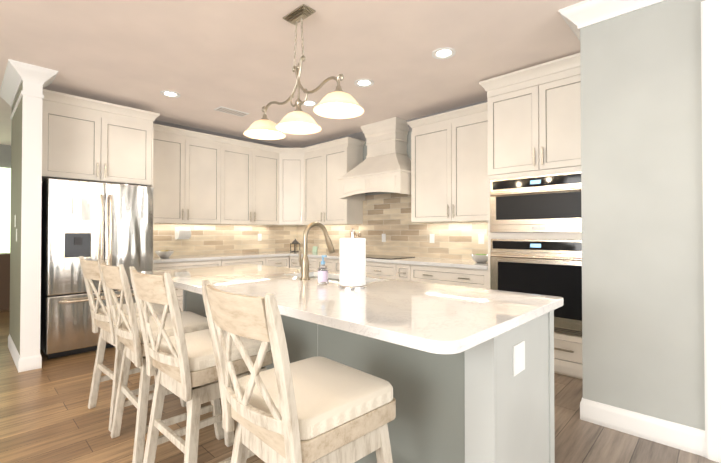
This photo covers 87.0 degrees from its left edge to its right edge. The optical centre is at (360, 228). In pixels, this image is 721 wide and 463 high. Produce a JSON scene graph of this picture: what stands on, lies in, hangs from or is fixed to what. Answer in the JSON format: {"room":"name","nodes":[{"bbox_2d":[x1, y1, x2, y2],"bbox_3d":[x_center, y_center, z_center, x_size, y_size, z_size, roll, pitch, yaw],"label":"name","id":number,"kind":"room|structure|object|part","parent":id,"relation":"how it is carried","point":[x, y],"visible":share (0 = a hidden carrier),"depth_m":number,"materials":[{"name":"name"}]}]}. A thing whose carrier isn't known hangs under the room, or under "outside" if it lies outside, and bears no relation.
{"room":"kitchen","nodes":[
{"label":"kitchen","id":0,"kind":"room"},
{"bbox_2d":[0,144,10,310],"bbox_3d":[-6.726,-0.069,5.481,0.600,2.743,10.300,-1,-1,44],"label":"wall","id":1,"kind":"structure","parent":0,"point":[5,186],"depth_m":6.44,"materials":[{"name":"paint"}]},
{"bbox_2d":[9,81,22,354],"bbox_3d":[-3.439,-0.087,3.787,1.099,2.743,0.002,-1,-1,44],"label":"wall","id":2,"kind":"structure","parent":0,"point":[16,200],"depth_m":3.73,"materials":[{"name":"paint"}]},
{"bbox_2d":[0,59,28,119],"bbox_3d":[-3.431,-1.329,3.732,1.205,0.259,0.120,-1,-1,44],"label":"crown molding","id":3,"kind":"structure","parent":2,"relation":"attached to","point":[16,72],"depth_m":3.55,"materials":[{"name":"white wood"}]},
{"bbox_2d":[8,334,21,372],"bbox_3d":[-3.438,1.214,3.763,1.114,0.140,0.014,-1,-1,44],"label":"baseboard","id":4,"kind":"structure","parent":2,"relation":"attached to","point":[15,355],"depth_m":3.63,"materials":[{"name":"white wood"}]},
{"bbox_2d":[33,66,57,98],"bbox_3d":[-2.986,-1.331,3.606,0.385,0.259,0.130,-1,-1,44],"label":"crown molding","id":5,"kind":"structure","parent":2,"relation":"attached to","point":[45,76],"depth_m":3.49,"materials":[{"name":"white wood"}]},
{"bbox_2d":[28,94,292,147],"bbox_3d":[-2.415,-1.377,5.455,0.105,0.125,3.545,-1,-1,44],"label":"crown molding","id":6,"kind":"structure","parent":2,"relation":"attached to","point":[156,121],"depth_m":5.65,"materials":[{"name":"white wood"}]},
{"bbox_2d":[42,89,161,188],"bbox_3d":[-3.020,-0.937,4.347,0.723,0.855,1.098,-1,-1,44],"label":"upper cabinet","id":7,"kind":"object","parent":0,"relation":"attached to","point":[84,139],"depth_m":4.09,"materials":[{"name":"paint"}]},
{"bbox_2d":[154,125,221,223],"bbox_3d":[-2.471,-0.696,5.200,0.339,1.248,1.002,-1,-1,44],"label":"upper cabinet","id":8,"kind":"object","parent":0,"relation":"attached to","point":[191,191],"depth_m":5.13,"materials":[{"name":"paint"}]},
{"bbox_2d":[153,223,296,256],"bbox_3d":[-2.047,0.151,5.892,0.008,0.471,2.610,-1,-1,44],"label":"backsplash","id":9,"kind":"structure","parent":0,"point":[205,239],"depth_m":5.83,"materials":[{"name":"tile"}]},
{"bbox_2d":[222,137,277,224],"bbox_3d":[-1.780,-0.688,5.926,0.339,1.248,1.003,-1,-1,44],"label":"upper cabinet","id":10,"kind":"object","parent":0,"relation":"attached to","point":[249,169],"depth_m":5.77,"materials":[{"name":"paint"}]},
{"bbox_2d":[278,147,301,224],"bbox_3d":[-1.120,-0.686,6.181,0.292,1.246,0.292,-1,-1,44],"label":"upper cabinet","id":11,"kind":"object","parent":0,"relation":"attached to","point":[289,159],"depth_m":6.18,"materials":[{"name":"paint"}]},
{"bbox_2d":[0,0,583,147],"bbox_3d":[-2.488,-1.510,1.464,14.500,0.050,10.300,-1,-1,44],"label":"ceiling","id":12,"kind":"structure","parent":0,"point":[204,59],"depth_m":3.14,"materials":[{"name":"paint"}]},
{"bbox_2d":[160,90,179,97],"bbox_3d":[-2.051,-1.450,4.099,0.196,0.011,0.196,-1,-1,44],"label":"recessed light","id":13,"kind":"object","parent":12,"relation":"in","point":[167,93],"visible":1,"depth_m":4.09,"materials":[{"name":"white"}]},
{"bbox_2d":[214,106,248,116],"bbox_3d":[-1.593,-1.445,4.697,0.180,0.008,0.380,-1,-1,44],"label":"ceiling vent","id":14,"kind":"object","parent":12,"relation":"in","point":[231,111],"visible":1,"depth_m":4.68,"materials":[{"name":"white metal"}]},
{"bbox_2d":[244,4,363,139],"bbox_3d":[-0.430,-1.078,2.607,1.130,0.787,0.310,-1,-1,44],"label":"chandelier","id":15,"kind":"object","parent":12,"relation":"hanging from","point":[338,103],"visible":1,"depth_m":2.57,"materials":[{"name":"grey metal"}]},
{"bbox_3d":[-0.430,-1.132,2.608,0.903,0.679,0.104,-1,-1,44],"label":"frame","id":16,"kind":"part","parent":15,"relation":"part of","materials":[{"name":"grey metal"}]},
{"bbox_2d":[302,100,317,106],"bbox_3d":[-0.595,-1.446,4.397,0.196,0.011,0.196,-1,-1,44],"label":"recessed light","id":17,"kind":"object","parent":12,"relation":"in","point":[309,103],"visible":0.75,"depth_m":4.40,"materials":[{"name":"white"}]},
{"bbox_2d":[354,79,373,86],"bbox_3d":[0.036,-1.453,3.797,0.196,0.011,0.196,-1,-1,44],"label":"recessed light","id":18,"kind":"object","parent":12,"relation":"in","point":[364,83],"visible":1,"depth_m":3.79,"materials":[{"name":"white"}]},
{"bbox_2d":[299,100,486,147],"bbox_3d":[0.237,-1.377,5.492,3.893,0.125,0.105,-1,-1,44],"label":"crown molding","id":19,"kind":"structure","parent":12,"relation":"attached to","point":[360,135],"depth_m":5.15,"materials":[{"name":"white wood"}]},
{"bbox_2d":[432,47,455,58],"bbox_3d":[0.695,-1.460,3.170,0.196,0.011,0.196,-1,-1,44],"label":"recessed light","id":20,"kind":"object","parent":12,"relation":"in","point":[444,53],"visible":1,"depth_m":3.16,"materials":[{"name":"white"}]},
{"bbox_2d":[302,143,321,224],"bbox_3d":[-0.629,-0.686,6.131,0.505,1.248,0.339,-1,-1,44],"label":"upper cabinet","id":21,"kind":"object","parent":0,"relation":"attached to","point":[311,155],"depth_m":6.05,"materials":[{"name":"paint"}]},
{"bbox_2d":[322,139,365,224],"bbox_3d":[-0.263,-0.690,5.783,0.506,1.248,0.339,-1,-1,44],"label":"upper cabinet","id":22,"kind":"object","parent":0,"relation":"attached to","point":[342,201],"depth_m":5.67,"materials":[{"name":"paint"}]},
{"bbox_2d":[0,310,718,462],"bbox_3d":[-2.488,1.283,1.433,14.500,0.050,10.300,-1,-1,44],"label":"floor","id":23,"kind":"structure","parent":0,"point":[47,415],"depth_m":2.44,"materials":[{"name":"brown wood"}]},
{"bbox_2d":[40,177,153,358],"bbox_3d":[-2.958,0.397,4.245,0.897,1.785,0.943,-1,-1,44],"label":"fridge","id":24,"kind":"object","parent":23,"relation":"on","point":[111,224],"visible":0.73,"depth_m":3.85,"materials":[{"name":"grey metal"}]},
{"bbox_2d":[79,256,185,431],"bbox_3d":[-1.616,0.732,2.690,0.530,1.080,0.596,-1,-1,44],"label":"stool","id":25,"kind":"object","parent":23,"relation":"on","point":[101,317],"visible":0.56,"depth_m":2.53,"materials":[{"name":"white wood"}]},
{"bbox_2d":[100,260,223,462],"bbox_3d":[-1.203,0.727,2.282,0.525,1.080,0.594,-1,-1,44],"label":"stool","id":26,"kind":"object","parent":23,"relation":"on","point":[128,335],"visible":0.71,"depth_m":2.10,"materials":[{"name":"white wood"}]},
{"bbox_2d":[153,265,182,310],"bbox_3d":[-2.413,0.858,5.048,0.609,0.880,0.887,-1,-1,44],"label":"base cabinet","id":27,"kind":"object","parent":23,"relation":"on","point":[179,292],"depth_m":4.74,"materials":[{"name":"paint"}]},
{"bbox_2d":[153,256,288,310],"bbox_3d":[-2.019,0.862,5.441,0.637,0.880,2.000,-1,-1,44],"label":"drawers","id":28,"kind":"object","parent":27,"relation":"in","point":[278,261],"depth_m":5.09,"materials":[{"name":"paint"}]},
{"bbox_2d":[129,266,271,462],"bbox_3d":[-0.776,0.723,1.875,0.521,1.080,0.591,-1,-1,44],"label":"stool","id":29,"kind":"object","parent":23,"relation":"on","point":[182,362],"visible":0.73,"depth_m":1.69,"materials":[{"name":"white wood"}]},
{"bbox_2d":[201,279,395,462],"bbox_3d":[-0.206,0.717,1.335,0.530,1.080,0.596,-1,-1,44],"label":"stool","id":30,"kind":"object","parent":23,"relation":"on","point":[317,409],"visible":1,"depth_m":1.20,"materials":[{"name":"white wood"}]},
{"bbox_2d":[183,290,554,462],"bbox_3d":[-0.285,0.831,2.625,2.832,0.879,0.732,-1,-1,44],"label":"kitchen island","id":31,"kind":"object","parent":23,"relation":"on","point":[467,373],"depth_m":1.62,"materials":[{"name":"paint"}]},
{"bbox_2d":[139,264,563,357],"bbox_3d":[-0.428,0.370,2.513,2.950,0.040,1.110,-1,-1,44],"label":"island countertop","id":32,"kind":"structure","parent":31,"relation":"on","point":[441,320],"depth_m":1.71,"materials":[{"name":"white stone"}]},
{"bbox_2d":[295,222,334,281],"bbox_3d":[-0.313,0.152,2.714,0.104,0.400,0.303,-1,-1,44],"label":"faucet","id":33,"kind":"object","parent":32,"relation":"on","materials":[{"name":"gold metal"}]},
{"bbox_2d":[318,255,327,284],"bbox_3d":[-0.233,0.256,2.357,0.065,0.182,0.064,-1,-1,44],"label":"soap bottle","id":34,"kind":"object","parent":32,"relation":"on","point":[322,274],"visible":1,"depth_m":2.33,"materials":[{"name":"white plastic"}]},
{"bbox_2d":[311,274,338,281],"bbox_3d":[-0.201,0.511,2.758,0.824,0.262,0.324,-1,-1,44],"label":"sink","id":35,"kind":"object","parent":32,"relation":"in","point":[312,275],"depth_m":2.98,"materials":[{"name":"silver metal"}]},
{"bbox_2d":[338,229,366,288],"bbox_3d":[-0.046,0.173,2.249,0.170,0.346,0.170,-1,-1,44],"label":"paper towel holder","id":36,"kind":"object","parent":32,"relation":"on","point":[352,275],"visible":1,"depth_m":2.18,"materials":[{"name":"white paper"}]},
{"bbox_2d":[417,273,477,287],"bbox_3d":[1.122,0.849,4.262,0.940,0.880,0.609,-1,-1,44],"label":"base cabinet","id":37,"kind":"object","parent":23,"relation":"on","point":[463,279],"depth_m":3.94,"materials":[{"name":"paint"}]},
{"bbox_2d":[288,256,487,288],"bbox_3d":[0.048,0.860,5.264,3.878,0.880,0.637,-1,-1,44],"label":"base cabinet","id":38,"kind":"object","parent":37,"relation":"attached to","point":[456,275],"depth_m":4.31,"materials":[{"name":"paint"}]},
{"bbox_2d":[478,53,582,378],"bbox_3d":[1.766,-0.078,3.606,1.020,2.720,0.686,-1,-1,44],"label":"tall cabinet","id":39,"kind":"object","parent":23,"relation":"on","point":[504,161],"depth_m":3.38,"materials":[{"name":"paint"}]},
{"bbox_3d":[-0.536,-1.321,3.757,4.545,0.230,3.661,-1,-1,44],"label":"cab crown","id":40,"kind":"part","parent":39,"relation":"part of","materials":[{"name":"paint"}]},
{"bbox_2d":[153,251,485,280],"bbox_3d":[-0.634,0.392,4.554,3.880,0.039,2.618,-1,-1,44],"label":"countertop","id":41,"kind":"structure","parent":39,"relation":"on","point":[400,268],"depth_m":4.76,"materials":[{"name":"white stone"}]},
{"bbox_2d":[155,250,173,257],"bbox_3d":[-2.547,0.329,4.937,0.230,0.094,0.230,-1,-1,44],"label":"fruit bowl","id":42,"kind":"object","parent":41,"relation":"on","point":[165,254],"visible":1,"depth_m":4.87,"materials":[{"name":"white ceramic"}]},
{"bbox_2d":[290,239,299,251],"bbox_3d":[-1.114,0.283,6.487,0.170,0.220,0.170,-1,-1,44],"label":"lantern","id":43,"kind":"object","parent":41,"relation":"on","point":[295,241],"visible":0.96,"depth_m":6.45,"materials":[{"name":"grey metal"}]},
{"bbox_2d":[350,232,360,237],"bbox_3d":[-0.055,0.209,5.505,0.135,0.345,0.180,-1,-1,44],"label":"utensil crock","id":44,"kind":"object","parent":41,"relation":"on","point":[358,235],"visible":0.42,"depth_m":5.49,"materials":[{"name":"white ceramic"}]},
{"bbox_2d":[366,254,389,256],"bbox_3d":[0.233,0.375,5.095,0.850,0.007,0.520,-1,-1,44],"label":"cooktop","id":45,"kind":"object","parent":41,"relation":"in","point":[367,255],"depth_m":5.28,"materials":[{"name":"black glass"}]},
{"bbox_2d":[470,254,487,262],"bbox_3d":[1.308,0.320,4.114,0.230,0.094,0.230,-1,-1,44],"label":"bowl","id":46,"kind":"object","parent":41,"relation":"on","point":[480,258],"visible":0.92,"depth_m":4.05,"materials":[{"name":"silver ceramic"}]},
{"bbox_2d":[490,171,581,336],"bbox_3d":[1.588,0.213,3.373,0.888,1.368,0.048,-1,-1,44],"label":"wall oven","id":47,"kind":"object","parent":39,"relation":"in","point":[537,224],"depth_m":3.34,"materials":[{"name":"silver metal"}]},
{"bbox_2d":[363,131,463,259],"bbox_3d":[0.661,-0.072,5.216,5.070,2.743,0.100,-1,-1,44],"label":"wall","id":48,"kind":"structure","parent":0,"point":[408,148],"depth_m":5.36,"materials":[{"name":"paint"}]},
{"bbox_2d":[297,193,487,259],"bbox_3d":[0.269,-0.057,5.514,3.891,0.879,0.008,-1,-1,44],"label":"backsplash","id":49,"kind":"structure","parent":48,"relation":"attached to","point":[389,215],"depth_m":5.24,"materials":[{"name":"tile"}]},
{"bbox_2d":[410,105,477,222],"bbox_3d":[1.150,-0.705,4.439,1.120,1.248,0.339,-1,-1,44],"label":"upper cabinet","id":50,"kind":"object","parent":0,"relation":"attached to","point":[444,146],"depth_m":4.38,"materials":[{"name":"paint"}]},
{"bbox_2d":[338,117,410,200],"bbox_3d":[0.266,-0.931,5.148,1.112,1.020,0.534,-1,-1,44],"label":"hood","id":51,"kind":"object","parent":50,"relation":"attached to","point":[386,167],"depth_m":5.07,"materials":[{"name":"paint"}]},
{"bbox_2d":[580,0,704,430],"bbox_3d":[2.287,-0.109,1.847,2.130,2.743,0.100,-1,-1,44],"label":"wall","id":52,"kind":"structure","parent":0,"point":[642,232],"depth_m":2.31,"materials":[{"name":"paint"}]},
{"bbox_2d":[580,397,583,419],"bbox_3d":[1.685,1.203,2.755,0.014,0.140,0.634,-1,-1,44],"label":"baseboard","id":53,"kind":"structure","parent":52,"relation":"attached to","point":[582,401],"depth_m":2.52,"materials":[{"name":"white wood"}]},
{"bbox_2d":[558,0,665,32],"bbox_3d":[2.178,-1.417,1.824,2.235,0.125,0.105,-1,-1,44],"label":"crown molding","id":54,"kind":"structure","parent":52,"relation":"attached to","point":[577,17],"depth_m":2.45,"materials":[{"name":"white wood"}]},
{"bbox_2d":[584,399,704,456],"bbox_3d":[1.699,1.198,2.314,0.595,0.140,0.014,-1,-1,44],"label":"baseboard","id":55,"kind":"structure","parent":52,"relation":"attached to","point":[675,435],"depth_m":2.28,"materials":[{"name":"white wood"}]},
{"bbox_2d":[701,0,720,462],"bbox_3d":[2.486,-0.008,1.616,1.525,2.535,0.100,-1,-1,44],"label":"door frame","id":56,"kind":"structure","parent":52,"relation":"attached to","point":[711,77],"depth_m":2.08,"materials":[{"name":"white wood"}]},
{"bbox_3d":[-3.393,-0.087,3.835,1.100,2.743,0.130,-1,-1,44],"label":"wall","id":57,"kind":"structure","parent":0,"visible":0},
{"bbox_2d":[20,80,42,357],"bbox_3d":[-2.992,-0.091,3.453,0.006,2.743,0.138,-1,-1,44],"label":"column","id":58,"kind":"structure","parent":57,"relation":"attached to","point":[30,302],"depth_m":3.45,"materials":[{"name":"white paint"}]}
]}

